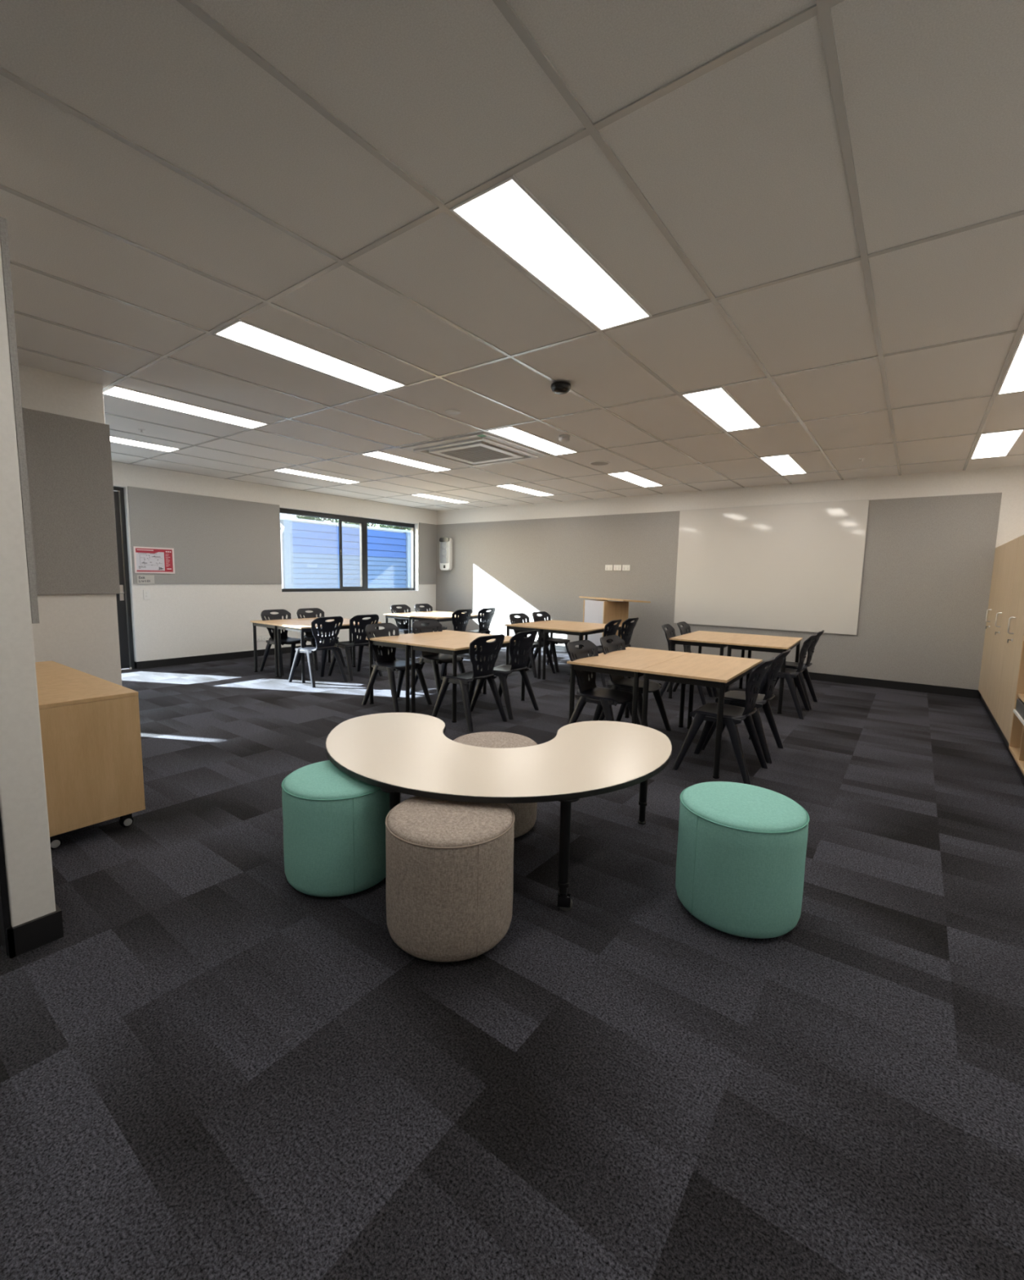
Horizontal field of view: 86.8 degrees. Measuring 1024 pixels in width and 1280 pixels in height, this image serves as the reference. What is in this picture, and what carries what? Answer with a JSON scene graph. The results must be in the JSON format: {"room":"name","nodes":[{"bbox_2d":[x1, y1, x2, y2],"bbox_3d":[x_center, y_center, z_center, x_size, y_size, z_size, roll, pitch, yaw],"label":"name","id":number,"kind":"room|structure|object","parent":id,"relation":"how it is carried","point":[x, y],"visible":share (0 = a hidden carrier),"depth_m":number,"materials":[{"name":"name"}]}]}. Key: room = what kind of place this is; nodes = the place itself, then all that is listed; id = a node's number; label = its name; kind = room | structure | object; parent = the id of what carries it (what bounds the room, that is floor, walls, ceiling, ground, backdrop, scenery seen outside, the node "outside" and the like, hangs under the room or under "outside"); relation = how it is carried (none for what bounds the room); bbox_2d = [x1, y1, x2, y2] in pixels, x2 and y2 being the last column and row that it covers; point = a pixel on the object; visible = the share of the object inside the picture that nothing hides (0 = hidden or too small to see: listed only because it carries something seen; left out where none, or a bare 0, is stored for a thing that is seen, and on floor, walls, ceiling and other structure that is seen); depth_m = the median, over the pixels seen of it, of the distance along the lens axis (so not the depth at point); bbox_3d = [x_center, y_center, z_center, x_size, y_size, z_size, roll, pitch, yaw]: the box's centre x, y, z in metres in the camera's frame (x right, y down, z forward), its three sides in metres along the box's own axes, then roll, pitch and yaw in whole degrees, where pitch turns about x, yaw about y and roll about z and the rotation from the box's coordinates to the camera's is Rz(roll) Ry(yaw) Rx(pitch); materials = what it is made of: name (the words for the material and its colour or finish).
{"room":"classroom","nodes":[
{"label":"classroom","id":0,"kind":"room"},
{"bbox_2d":[0,243,55,927],"bbox_3d":[-2.673,-0.355,2.504,2.630,2.625,0.116,6,8,36],"label":"wall","id":1,"kind":"structure","parent":0,"point":[24,813],"depth_m":1.78,"materials":[{"name":"paint"}]},
{"bbox_2d":[0,813,10,955],"bbox_3d":[-2.075,-0.021,2.005,0.998,2.100,0.017,6,8,36],"label":"trim","id":2,"kind":"structure","parent":1,"relation":"attached to","point":[5,920],"depth_m":1.81,"materials":[{"name":"black"}]},
{"bbox_2d":[0,216,39,623],"bbox_3d":[-2.557,-0.779,2.459,2.457,1.248,0.018,6,8,36],"label":"pinboard","id":3,"kind":"object","parent":1,"relation":"attached to","point":[3,225],"visible":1,"depth_m":1.73,"materials":[{"name":"fabric"}]},
{"bbox_2d":[5,903,63,958],"bbox_3d":[-2.694,0.899,2.646,2.642,0.100,0.142,6,8,36],"label":"baseboard","id":4,"kind":"structure","parent":1,"relation":"attached to","point":[31,935],"depth_m":1.86,"materials":[{"name":"black"}]},
{"bbox_2d":[18,364,121,685],"bbox_3d":[-3.338,-0.507,3.698,0.125,2.625,1.019,6,8,36],"label":"wall","id":5,"kind":"structure","parent":0,"point":[79,632],"depth_m":3.86,"materials":[{"name":"paint"}]},
{"bbox_2d":[22,407,119,595],"bbox_3d":[-3.253,-0.919,3.624,0.026,1.228,1.002,6,8,36],"label":"pinboard","id":6,"kind":"object","parent":5,"relation":"attached to","point":[68,460],"visible":0.8,"depth_m":3.81,"materials":[{"name":"fabric"}]},
{"bbox_2d":[111,461,436,668],"bbox_3d":[-4.965,-0.928,7.035,0.200,2.625,11.038,6,8,36],"label":"wall","id":7,"kind":"structure","parent":0,"point":[178,620],"depth_m":8.04,"materials":[{"name":"paint"}]},
{"bbox_2d":[113,486,134,669],"bbox_3d":[-5.262,-0.744,6.651,0.145,2.335,0.960,6,8,36],"label":"door","id":8,"kind":"structure","parent":7,"relation":"in","point":[123,598],"depth_m":6.99,"materials":[{"name":"black metal"}]},
{"bbox_2d":[113,484,137,662],"bbox_3d":[-5.208,-0.789,6.613,0.069,2.237,0.972,6,8,36],"label":"trim","id":9,"kind":"structure","parent":7,"relation":"attached to","point":[126,500],"depth_m":6.97,"materials":[{"name":"black metal"}]},
{"bbox_2d":[142,589,150,599],"bbox_3d":[-4.800,-0.596,7.122,0.018,0.130,0.080,6,8,36],"label":"light switch","id":10,"kind":"object","parent":7,"relation":"attached to","point":[146,593],"visible":1,"depth_m":7.12,"materials":[{"name":"white plastic"}]},
{"bbox_2d":[127,486,281,583],"bbox_3d":[-4.263,-1.417,7.735,0.012,1.228,2.041,6,8,36],"label":"pinboard","id":11,"kind":"object","parent":7,"relation":"attached to","point":[213,540],"visible":1,"depth_m":7.67,"materials":[{"name":"fabric"}]},
{"bbox_2d":[136,575,154,584],"bbox_3d":[-4.793,-0.788,7.091,0.007,0.116,0.200,6,8,36],"label":"room sign","id":12,"kind":"object","parent":11,"relation":"attached to","point":[141,580],"visible":1,"depth_m":7.09,"materials":[{"name":"grey plastic"}]},
{"bbox_2d":[133,546,174,573],"bbox_3d":[-4.716,-1.050,7.151,0.014,0.340,0.470,6,8,36],"label":"poster","id":13,"kind":"object","parent":11,"relation":"attached to","point":[146,559],"visible":1,"depth_m":7.14,"materials":[{"name":"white paper"}]},
{"bbox_2d":[139,553,163,569],"bbox_3d":[-4.744,-1.029,7.114,0.001,0.209,0.285,6,8,36],"label":"print","id":14,"kind":"object","parent":13,"relation":"attached to","point":[147,561],"depth_m":7.12,"materials":[{"name":"grey paper"}]},
{"bbox_2d":[134,640,352,669],"bbox_3d":[-3.305,0.107,9.337,0.112,0.100,5.526,6,8,36],"label":"baseboard","id":15,"kind":"structure","parent":7,"relation":"attached to","point":[215,657],"depth_m":7.78,"materials":[{"name":"black"}]},
{"bbox_2d":[279,507,417,592],"bbox_3d":[-2.853,-1.548,9.804,0.202,1.339,2.960,6,8,36],"label":"window","id":16,"kind":"structure","parent":7,"relation":"in","point":[362,522],"depth_m":9.96,"materials":[{"name":"black metal"}]},
{"bbox_2d":[418,522,436,584],"bbox_3d":[-1.727,-1.762,11.119,0.012,1.228,0.488,6,8,36],"label":"pinboard","id":17,"kind":"object","parent":7,"relation":"attached to","point":[427,532],"visible":1,"depth_m":11.11,"materials":[{"name":"fabric"}]},
{"bbox_2d":[0,645,1023,1279],"bbox_3d":[-1.268,0.809,4.441,9.493,0.080,11.038,6,8,36],"label":"floor","id":18,"kind":"structure","parent":0,"point":[218,1068],"depth_m":1.55,"materials":[{"name":"carpet"}]},
{"bbox_2d":[35,660,145,848],"bbox_3d":[-2.558,0.560,2.986,1.430,0.700,0.415,6,8,36],"label":"base cabinet","id":19,"kind":"object","parent":18,"relation":"on","point":[90,724],"visible":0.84,"depth_m":2.58,"materials":[{"name":"brown wood"}]},
{"bbox_2d":[259,608,314,675],"bbox_3d":[-2.996,0.011,7.173,0.546,0.803,0.484,6,8,34],"label":"chair","id":20,"kind":"object","parent":18,"relation":"on","point":[285,639],"visible":0.6,"depth_m":7.19,"materials":[{"name":"plastic"}]},
{"bbox_2d":[249,616,352,676],"bbox_3d":[-2.810,0.062,7.346,0.584,0.670,1.175,6,8,37],"label":"table","id":21,"kind":"object","parent":18,"relation":"on","point":[267,624],"visible":0.54,"depth_m":7.03,"materials":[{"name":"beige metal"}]},
{"bbox_2d":[288,616,347,687],"bbox_3d":[-2.319,0.106,6.476,0.546,0.803,0.484,6,8,36],"label":"chair","id":22,"kind":"object","parent":18,"relation":"on","point":[328,643],"visible":1,"depth_m":6.36,"materials":[{"name":"plastic"}]},
{"bbox_2d":[296,608,346,670],"bbox_3d":[-2.691,-0.030,7.580,0.546,0.803,0.484,6,8,36],"label":"chair","id":23,"kind":"object","parent":18,"relation":"on","point":[308,636],"visible":0.42,"depth_m":7.61,"materials":[{"name":"plastic"}]},
{"bbox_2d":[274,619,381,683],"bbox_3d":[-2.343,0.113,6.994,0.584,0.670,1.175,6,8,37],"label":"table","id":24,"kind":"object","parent":18,"relation":"on","point":[301,627],"visible":0.65,"depth_m":6.66,"materials":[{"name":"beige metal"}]},
{"bbox_2d":[281,760,389,897],"bbox_3d":[-0.742,0.795,2.353,0.467,0.452,0.467,6,8,36],"label":"round stool","id":25,"kind":"object","parent":18,"relation":"on","point":[334,820],"visible":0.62,"depth_m":2.15,"materials":[{"name":"teal fabric"}]},
{"bbox_2d":[327,613,382,680],"bbox_3d":[-1.997,0.062,6.906,0.546,0.803,0.484,6,8,38],"label":"chair","id":26,"kind":"object","parent":18,"relation":"on","point":[361,642],"visible":0.76,"depth_m":6.74,"materials":[{"name":"plastic"}]},
{"bbox_2d":[361,622,431,712],"bbox_3d":[-1.162,0.251,5.434,0.546,0.803,0.484,6,8,36],"label":"chair","id":27,"kind":"object","parent":18,"relation":"on","point":[384,661],"visible":0.83,"depth_m":5.46,"materials":[{"name":"plastic"}]},
{"bbox_2d":[390,604,420,651],"bbox_3d":[-1.699,-0.170,8.954,0.546,0.803,0.484,6,8,36],"label":"chair","id":28,"kind":"object","parent":18,"relation":"on","point":[402,625],"visible":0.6,"depth_m":9.02,"materials":[{"name":"plastic"}]},
{"bbox_2d":[383,610,455,657],"bbox_3d":[-1.509,-0.116,9.100,0.585,0.670,1.175,6,8,33],"label":"table","id":29,"kind":"object","parent":18,"relation":"on","point":[406,615],"visible":0.33,"depth_m":8.71,"materials":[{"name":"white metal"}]},
{"bbox_2d":[365,630,483,712],"bbox_3d":[-0.885,0.288,5.739,0.584,0.670,1.175,6,8,35],"label":"table","id":30,"kind":"object","parent":18,"relation":"on","point":[401,641],"visible":0.71,"depth_m":5.39,"materials":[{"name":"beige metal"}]},
{"bbox_2d":[414,603,446,631],"bbox_3d":[-1.383,-0.213,9.376,0.546,0.803,0.484,6,8,34],"label":"chair","id":31,"kind":"object","parent":18,"relation":"on","point":[427,606],"visible":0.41,"depth_m":9.45,"materials":[{"name":"plastic"}]},
{"bbox_2d":[409,619,469,695],"bbox_3d":[-0.791,0.200,5.930,0.546,0.803,0.484,7,9,39],"label":"chair","id":32,"kind":"object","parent":18,"relation":"on","point":[433,658],"visible":0.59,"depth_m":5.94,"materials":[{"name":"plastic"}]},
{"bbox_2d":[409,613,483,633],"bbox_3d":[-1.021,-0.069,8.776,0.584,0.670,1.175,6,8,33],"label":"table","id":33,"kind":"object","parent":18,"relation":"on","point":[446,616],"visible":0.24,"depth_m":8.38,"materials":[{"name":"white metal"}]},
{"bbox_2d":[385,795,515,961],"bbox_3d":[-0.227,0.846,2.001,0.467,0.452,0.467,6,8,36],"label":"round stool","id":34,"kind":"object","parent":18,"relation":"on","point":[450,864],"visible":0.84,"depth_m":1.81,"materials":[{"name":"beige fabric"}]},
{"bbox_2d":[451,608,471,663],"bbox_3d":[-0.920,-0.084,8.342,0.546,0.803,0.484,6,8,36],"label":"chair","id":35,"kind":"object","parent":18,"relation":"on","point":[462,620],"visible":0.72,"depth_m":8.17,"materials":[{"name":"plastic"}]},
{"bbox_2d":[407,633,524,722],"bbox_3d":[-0.404,0.336,5.406,0.585,0.670,1.175,6,8,35],"label":"table","id":36,"kind":"object","parent":18,"relation":"on","point":[456,646],"visible":0.73,"depth_m":5.06,"materials":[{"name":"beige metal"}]},
{"bbox_2d":[431,634,507,732],"bbox_3d":[-0.372,0.335,4.845,0.546,0.803,0.484,7,9,39],"label":"chair","id":37,"kind":"object","parent":18,"relation":"on","point":[489,651],"visible":1,"depth_m":4.71,"materials":[{"name":"plastic"}]},
{"bbox_2d":[465,608,495,634],"bbox_3d":[-0.574,-0.131,8.805,0.546,0.803,0.484,6,8,35],"label":"chair","id":38,"kind":"object","parent":18,"relation":"on","point":[486,616],"visible":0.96,"depth_m":8.65,"materials":[{"name":"plastic"}]},
{"bbox_2d":[453,731,537,838],"bbox_3d":[-0.099,0.751,2.837,0.467,0.452,0.467,6,8,36],"label":"round stool","id":39,"kind":"object","parent":18,"relation":"on","point":[525,814],"visible":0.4,"depth_m":2.77,"materials":[{"name":"beige fabric"}]},
{"bbox_2d":[324,712,671,911],"bbox_3d":[-0.092,0.757,2.606,1.752,0.495,1.163,2,7,5],"label":"table","id":40,"kind":"object","parent":18,"relation":"on","point":[411,753],"visible":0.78,"depth_m":2.38,"materials":[{"name":"beige"}]},
{"bbox_2d":[470,630,538,719],"bbox_3d":[-0.061,0.293,5.260,0.546,0.803,0.484,6,8,34],"label":"chair","id":41,"kind":"object","parent":18,"relation":"on","point":[522,651],"visible":0.97,"depth_m":5.12,"materials":[{"name":"plastic"}]},
{"bbox_2d":[508,613,555,677],"bbox_3d":[0.255,0.052,7.375,0.546,0.803,0.484,6,8,38],"label":"chair","id":42,"kind":"object","parent":18,"relation":"on","point":[523,616],"visible":0.41,"depth_m":7.42,"materials":[{"name":"plastic"}]},
{"bbox_2d":[504,619,585,679],"bbox_3d":[0.474,0.102,7.565,0.585,0.670,1.175,6,8,36],"label":"table","id":43,"kind":"object","parent":18,"relation":"on","point":[537,625],"visible":0.57,"depth_m":7.20,"materials":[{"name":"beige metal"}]},
{"bbox_2d":[528,611,570,672],"bbox_3d":[0.584,0.008,7.814,0.546,0.803,0.484,6,8,38],"label":"chair","id":44,"kind":"object","parent":18,"relation":"on","point":[552,641],"visible":0.51,"depth_m":7.79,"materials":[{"name":"plastic"}]},
{"bbox_2d":[541,622,621,684],"bbox_3d":[0.949,0.151,7.222,0.585,0.670,1.175,6,8,36],"label":"table","id":45,"kind":"object","parent":18,"relation":"on","point":[580,629],"visible":0.69,"depth_m":6.90,"materials":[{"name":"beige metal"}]},
{"bbox_2d":[568,619,621,687],"bbox_3d":[1.072,0.130,6.847,0.546,0.803,0.484,6,8,33],"label":"chair","id":46,"kind":"object","parent":18,"relation":"on","point":[612,628],"visible":0.44,"depth_m":6.62,"materials":[{"name":"plastic"}]},
{"bbox_2d":[566,640,640,724],"bbox_3d":[0.718,0.429,4.221,0.546,0.803,0.484,6,8,38],"label":"chair","id":47,"kind":"object","parent":18,"relation":"on","point":[588,691],"visible":0.82,"depth_m":4.22,"materials":[{"name":"plastic"}]},
{"bbox_2d":[578,595,650,655],"bbox_3d":[1.530,-0.149,8.435,0.530,1.009,1.240,-2,7,-23],"label":"lectern","id":48,"kind":"object","parent":18,"relation":"on","point":[598,611],"visible":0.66,"depth_m":8.25,"materials":[{"name":"brown wood"}]},
{"bbox_2d":[596,617,638,648],"bbox_3d":[1.376,0.089,7.253,0.546,0.803,0.484,6,8,36],"label":"chair","id":49,"kind":"object","parent":18,"relation":"on","point":[626,631],"visible":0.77,"depth_m":7.07,"materials":[{"name":"plastic"}]},
{"bbox_2d":[566,646,688,727],"bbox_3d":[0.989,0.470,4.495,0.584,0.670,1.175,6,8,35],"label":"table","id":50,"kind":"object","parent":18,"relation":"on","point":[628,662],"visible":0.67,"depth_m":4.17,"materials":[{"name":"brown wood"}]},
{"bbox_2d":[598,635,671,730],"bbox_3d":[1.040,0.385,4.651,0.546,0.803,0.484,6,8,36],"label":"chair","id":51,"kind":"object","parent":18,"relation":"on","point":[616,682],"visible":0.61,"depth_m":4.70,"materials":[{"name":"plastic"}]},
{"bbox_2d":[659,623,712,704],"bbox_3d":[1.933,0.245,6.008,0.546,0.803,0.484,5,8,29],"label":"chair","id":52,"kind":"object","parent":18,"relation":"on","point":[669,633],"visible":0.42,"depth_m":6.01,"materials":[{"name":"plastic"}]},
{"bbox_2d":[671,621,716,697],"bbox_3d":[2.226,0.205,6.400,0.546,0.803,0.484,5,8,32],"label":"chair","id":53,"kind":"object","parent":18,"relation":"on","point":[686,627],"visible":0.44,"depth_m":6.46,"materials":[{"name":"plastic"}]},
{"bbox_2d":[640,653,762,778],"bbox_3d":[1.470,0.518,4.162,0.585,0.670,1.175,6,8,35],"label":"table","id":54,"kind":"object","parent":18,"relation":"on","point":[719,672],"visible":0.78,"depth_m":3.82,"materials":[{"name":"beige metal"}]},
{"bbox_2d":[667,631,746,702],"bbox_3d":[2.285,0.287,6.286,0.584,0.670,1.175,6,8,34],"label":"table","id":55,"kind":"object","parent":18,"relation":"on","point":[700,638],"visible":0.74,"depth_m":5.98,"materials":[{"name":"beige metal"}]},
{"bbox_2d":[671,657,774,784],"bbox_3d":[1.474,0.501,3.736,0.546,0.803,0.484,6,8,37],"label":"chair","id":56,"kind":"object","parent":18,"relation":"on","point":[733,715],"visible":0.98,"depth_m":3.64,"materials":[{"name":"plastic"}]},
{"bbox_2d":[675,781,808,938],"bbox_3d":[0.900,0.851,2.153,0.467,0.452,0.467,6,8,36],"label":"round stool","id":57,"kind":"object","parent":18,"relation":"on","point":[741,848],"visible":1,"depth_m":1.97,"materials":[{"name":"teal fabric"}]},
{"bbox_2d":[701,648,791,763],"bbox_3d":[1.820,0.454,4.199,0.546,0.803,0.484,6,8,36],"label":"chair","id":58,"kind":"object","parent":18,"relation":"on","point":[736,698],"visible":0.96,"depth_m":4.04,"materials":[{"name":"plastic"}]},
{"bbox_2d":[724,634,802,714],"bbox_3d":[2.771,0.334,5.959,0.584,0.670,1.175,6,8,34],"label":"table","id":59,"kind":"object","parent":18,"relation":"on","point":[776,644],"visible":0.66,"depth_m":5.60,"materials":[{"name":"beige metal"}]},
{"bbox_2d":[758,633,816,719],"bbox_3d":[2.737,0.323,5.480,0.546,0.803,0.484,6,8,35],"label":"chair","id":60,"kind":"object","parent":18,"relation":"on","point":[788,674],"visible":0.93,"depth_m":5.29,"materials":[{"name":"plastic"}]},
{"bbox_2d":[764,630,824,709],"bbox_3d":[3.048,0.280,5.894,0.546,0.803,0.484,6,8,36],"label":"chair","id":61,"kind":"object","parent":18,"relation":"on","point":[788,664],"visible":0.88,"depth_m":5.72,"materials":[{"name":"plastic"}]},
{"bbox_2d":[977,542,1005,713],"bbox_3d":[5.352,-0.124,5.733,0.520,1.735,0.896,6,8,36],"label":"cabinet","id":62,"kind":"object","parent":18,"relation":"on","point":[991,612],"visible":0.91,"depth_m":5.83,"materials":[{"name":"brown wood"}]},
{"bbox_2d":[985,537,1018,731],"bbox_3d":[4.814,-0.051,5.015,0.520,1.735,0.896,6,8,36],"label":"cabinet","id":63,"kind":"object","parent":18,"relation":"on","point":[1011,547],"visible":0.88,"depth_m":5.10,"materials":[{"name":"brown wood"}]},
{"bbox_2d":[995,534,1023,756],"bbox_3d":[4.276,0.022,4.298,0.520,1.735,0.896,6,8,36],"label":"cabinet","id":64,"kind":"object","parent":18,"relation":"on","point":[1015,632],"visible":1,"depth_m":4.45,"materials":[{"name":"brown wood"}]},
{"bbox_2d":[1008,636,1023,777],"bbox_3d":[3.536,0.525,3.334,0.480,0.930,1.600,6,8,36],"label":"open shelf","id":65,"kind":"object","parent":18,"relation":"on","point":[1015,747],"visible":0.95,"depth_m":4.07,"materials":[{"name":"beige wood"}]},
{"bbox_2d":[1013,698,1023,720],"bbox_3d":[3.861,0.524,3.817,0.442,0.105,0.360,6,8,36],"label":"tray","id":66,"kind":"object","parent":65,"relation":"on","point":[1019,711],"visible":0.88,"depth_m":3.94,"materials":[{"name":"grey plastic"}]},
{"bbox_2d":[1015,698,1023,718],"bbox_3d":[3.866,0.524,3.814,0.430,0.105,0.360,6,8,36],"label":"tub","id":67,"kind":"object","parent":66,"relation":"in","point":[1020,704],"depth_m":3.94,"materials":[{"name":"grey plastic"}]},
{"bbox_2d":[0,0,1023,511],"bbox_3d":[-1.134,-1.879,4.068,9.693,0.100,11.438,6,8,36],"label":"ceiling","id":68,"kind":"structure","parent":0,"point":[741,162],"depth_m":2.02,"materials":[{"name":"tile"}]},
{"bbox_2d":[110,435,180,452],"bbox_3d":[-4.089,-2.055,5.542,0.288,0.008,1.176,6,8,36],"label":"recessed light","id":69,"kind":"object","parent":68,"relation":"in","point":[113,439],"visible":0.54,"depth_m":5.75,"materials":[{"name":"white plastic"}]},
{"bbox_2d":[102,385,268,429],"bbox_3d":[-2.646,-1.902,4.476,0.288,0.008,1.176,6,8,36],"label":"recessed light","id":70,"kind":"object","parent":68,"relation":"in","point":[114,391],"visible":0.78,"depth_m":4.40,"materials":[{"name":"white plastic"}]},
{"bbox_2d":[213,319,406,393],"bbox_3d":[-1.204,-1.749,3.410,0.288,0.008,1.176,6,8,36],"label":"recessed light","id":71,"kind":"object","parent":68,"relation":"in","point":[240,331],"visible":1,"depth_m":3.31,"materials":[{"name":"white plastic"}]},
{"bbox_2d":[272,467,360,484],"bbox_3d":[-2.655,-2.249,7.456,0.288,0.008,1.176,6,8,36],"label":"recessed light","id":72,"kind":"object","parent":68,"relation":"in","point":[286,470],"visible":1,"depth_m":7.42,"materials":[{"name":"white plastic"}]},
{"bbox_2d":[360,450,452,471],"bbox_3d":[-1.212,-2.097,6.390,0.288,0.008,1.176,6,8,36],"label":"recessed light","id":73,"kind":"object","parent":68,"relation":"in","point":[379,455],"visible":1,"depth_m":6.34,"materials":[{"name":"white plastic"}]},
{"bbox_2d":[410,493,470,503],"bbox_3d":[-1.220,-2.444,9.370,0.288,0.008,1.176,6,8,36],"label":"recessed light","id":74,"kind":"object","parent":68,"relation":"in","point":[425,495],"visible":1,"depth_m":9.33,"materials":[{"name":"white plastic"}]},
{"bbox_2d":[400,431,550,467],"bbox_3d":[-0.375,-1.993,5.774,1.130,0.038,1.130,6,8,36],"label":"ceiling air vent","id":75,"kind":"object","parent":68,"relation":"attached to","point":[482,448],"visible":1,"depth_m":5.62,"materials":[{"name":"white metal"}]},
{"bbox_2d":[439,445,511,462],"bbox_3d":[-0.375,-1.992,5.774,0.580,0.033,0.580,6,8,36],"label":"return grille","id":76,"kind":"object","parent":75,"relation":"attached to","point":[474,453],"depth_m":5.77,"materials":[{"name":"white metal"}]},
{"bbox_2d":[0,0,1023,511],"bbox_3d":[-1.135,-1.832,4.073,9.293,0.015,11.038,6,8,36],"label":"ceiling grid","id":77,"kind":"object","parent":68,"relation":"attached to","point":[821,8],"depth_m":2.26,"materials":[{"name":"grey metal"}]},
{"bbox_2d":[495,484,555,496],"bbox_3d":[0.223,-2.291,8.304,0.288,0.008,1.176,6,8,36],"label":"recessed light","id":78,"kind":"object","parent":68,"relation":"in","point":[511,486],"visible":1,"depth_m":8.27,"materials":[{"name":"white plastic"}]},
{"bbox_2d":[486,426,577,455],"bbox_3d":[0.231,-1.944,5.325,0.288,0.008,1.176,6,8,36],"label":"recessed light","id":79,"kind":"object","parent":68,"relation":"in","point":[511,433],"visible":1,"depth_m":5.26,"materials":[{"name":"white plastic"}]},
{"bbox_2d":[448,175,651,331],"bbox_3d":[0.239,-1.597,2.345,0.288,0.008,1.176,6,8,36],"label":"recessed light","id":80,"kind":"object","parent":68,"relation":"in","point":[506,214],"visible":1,"depth_m":2.20,"materials":[{"name":"white plastic"}]},
{"bbox_2d":[550,381,570,394],"bbox_3d":[0.335,-1.722,3.712,0.140,0.061,0.140,6,8,36],"label":"ceiling sensor","id":81,"kind":"object","parent":68,"relation":"attached to","point":[558,387],"visible":1,"depth_m":3.67,"materials":[{"name":"black plastic"}]},
{"bbox_2d":[558,434,569,442],"bbox_3d":[0.491,-1.887,5.082,0.108,0.054,0.108,6,8,36],"label":"smoke detector","id":82,"kind":"object","parent":68,"relation":"attached to","point":[563,437],"visible":1,"depth_m":5.04,"materials":[{"name":"white plastic"}]},
{"bbox_2d":[589,461,609,466],"bbox_3d":[1.010,-2.036,6.245,0.236,0.008,0.236,6,8,36],"label":"ceiling speaker","id":83,"kind":"object","parent":68,"relation":"attached to","point":[593,463],"visible":1,"depth_m":6.23,"materials":[{"name":"white plastic"}]},
{"bbox_2d":[606,471,662,487],"bbox_3d":[1.665,-2.139,7.239,0.288,0.008,1.176,6,8,36],"label":"recessed light","id":84,"kind":"object","parent":68,"relation":"in","point":[628,477],"visible":1,"depth_m":7.20,"materials":[{"name":"white plastic"}]},
{"bbox_2d":[680,386,761,431],"bbox_3d":[1.673,-1.791,4.259,0.288,0.008,1.176,6,8,36],"label":"recessed light","id":85,"kind":"object","parent":68,"relation":"in","point":[717,404],"visible":1,"depth_m":4.18,"materials":[{"name":"white plastic"}]},
{"bbox_2d":[759,454,807,475],"bbox_3d":[3.108,-1.986,6.173,0.288,0.008,1.176,6,8,36],"label":"recessed light","id":86,"kind":"object","parent":68,"relation":"in","point":[784,464],"visible":1,"depth_m":6.12,"materials":[{"name":"white plastic"}]},
{"bbox_2d":[969,429,1023,459],"bbox_3d":[4.551,-1.833,5.108,0.288,0.008,1.176,6,8,36],"label":"recessed light","id":87,"kind":"object","parent":68,"relation":"in","point":[997,444],"visible":1,"depth_m":5.04,"materials":[{"name":"white plastic"}]},
{"bbox_2d":[995,330,1023,395],"bbox_3d":[3.116,-1.638,3.193,0.288,0.008,1.176,6,8,36],"label":"recessed light","id":88,"kind":"object","parent":68,"relation":"in","point":[1012,381],"visible":1,"depth_m":3.38,"materials":[{"name":"white plastic"}]},
{"bbox_2d":[436,465,1023,547],"bbox_3d":[2.198,-0.981,8.707,9.693,2.625,0.200,6,8,36],"label":"wall","id":89,"kind":"structure","parent":0,"point":[1009,481],"depth_m":7.21,"materials":[{"name":"paint"}]},
{"bbox_2d":[435,492,1001,689],"bbox_3d":[1.930,-0.906,8.781,8.787,2.243,0.012,6,8,36],"label":"pinboard","id":90,"kind":"object","parent":89,"relation":"attached to","point":[928,562],"visible":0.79,"depth_m":7.27,"materials":[{"name":"fabric"}]},
{"bbox_2d":[439,537,452,570],"bbox_3d":[-1.352,-1.752,11.070,0.280,0.660,0.122,6,8,36],"label":"dispenser","id":91,"kind":"object","parent":90,"relation":"attached to","point":[446,544],"depth_m":11.01,"materials":[{"name":"white plastic"}]},
{"bbox_2d":[673,499,869,635],"bbox_3d":[3.489,-1.013,7.582,2.399,1.709,0.020,6,8,36],"label":"whiteboard","id":92,"kind":"object","parent":90,"relation":"attached to","point":[798,566],"visible":1,"depth_m":7.47,"materials":[{"name":"white"}]},
{"bbox_2d":[541,644,980,698],"bbox_3d":[1.920,0.261,8.909,8.820,0.100,0.012,6,8,36],"label":"baseboard","id":93,"kind":"structure","parent":89,"relation":"attached to","point":[962,692],"depth_m":6.79,"materials":[{"name":"black plastic"}]},
{"label":"outside","id":94,"kind":"structure","parent":0,"visible":0},
{"bbox_3d":[-21.431,-2.253,28.369,51.677,0.170,100.000,6,8,36],"label":"ground","id":95,"kind":"structure","parent":94,"visible":0},
{"bbox_2d":[296,515,345,523],"bbox_3d":[-7.812,-3.585,18.871,4.379,5.249,4.514,6,8,34],"label":"tree","id":96,"kind":"object","parent":95,"relation":"on","point":[300,517],"visible":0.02,"depth_m":18.56,"materials":[{"name":"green plant"}]},
{"bbox_2d":[280,513,410,588],"bbox_3d":[-5.428,-1.959,15.090,3.100,2.950,4.900,6,8,36],"label":"neighbouring building","id":97,"kind":"structure","parent":95,"relation":"on","point":[309,548],"depth_m":13.87,"materials":[{"name":"blue"}]},
{"bbox_2d":[329,519,410,529],"bbox_3d":[-6.180,-3.859,21.143,4.453,5.331,4.934,3,7,19],"label":"tree","id":98,"kind":"object","parent":95,"relation":"on","point":[335,520],"visible":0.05,"depth_m":20.93,"materials":[{"name":"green plant"}]},
{"bbox_2d":[373,524,410,530],"bbox_3d":[-4.145,-3.750,22.178,4.607,4.956,4.546,6,8,36],"label":"tree","id":99,"kind":"object","parent":95,"relation":"on","point":[382,526],"visible":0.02,"depth_m":21.44,"materials":[{"name":"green plant"}]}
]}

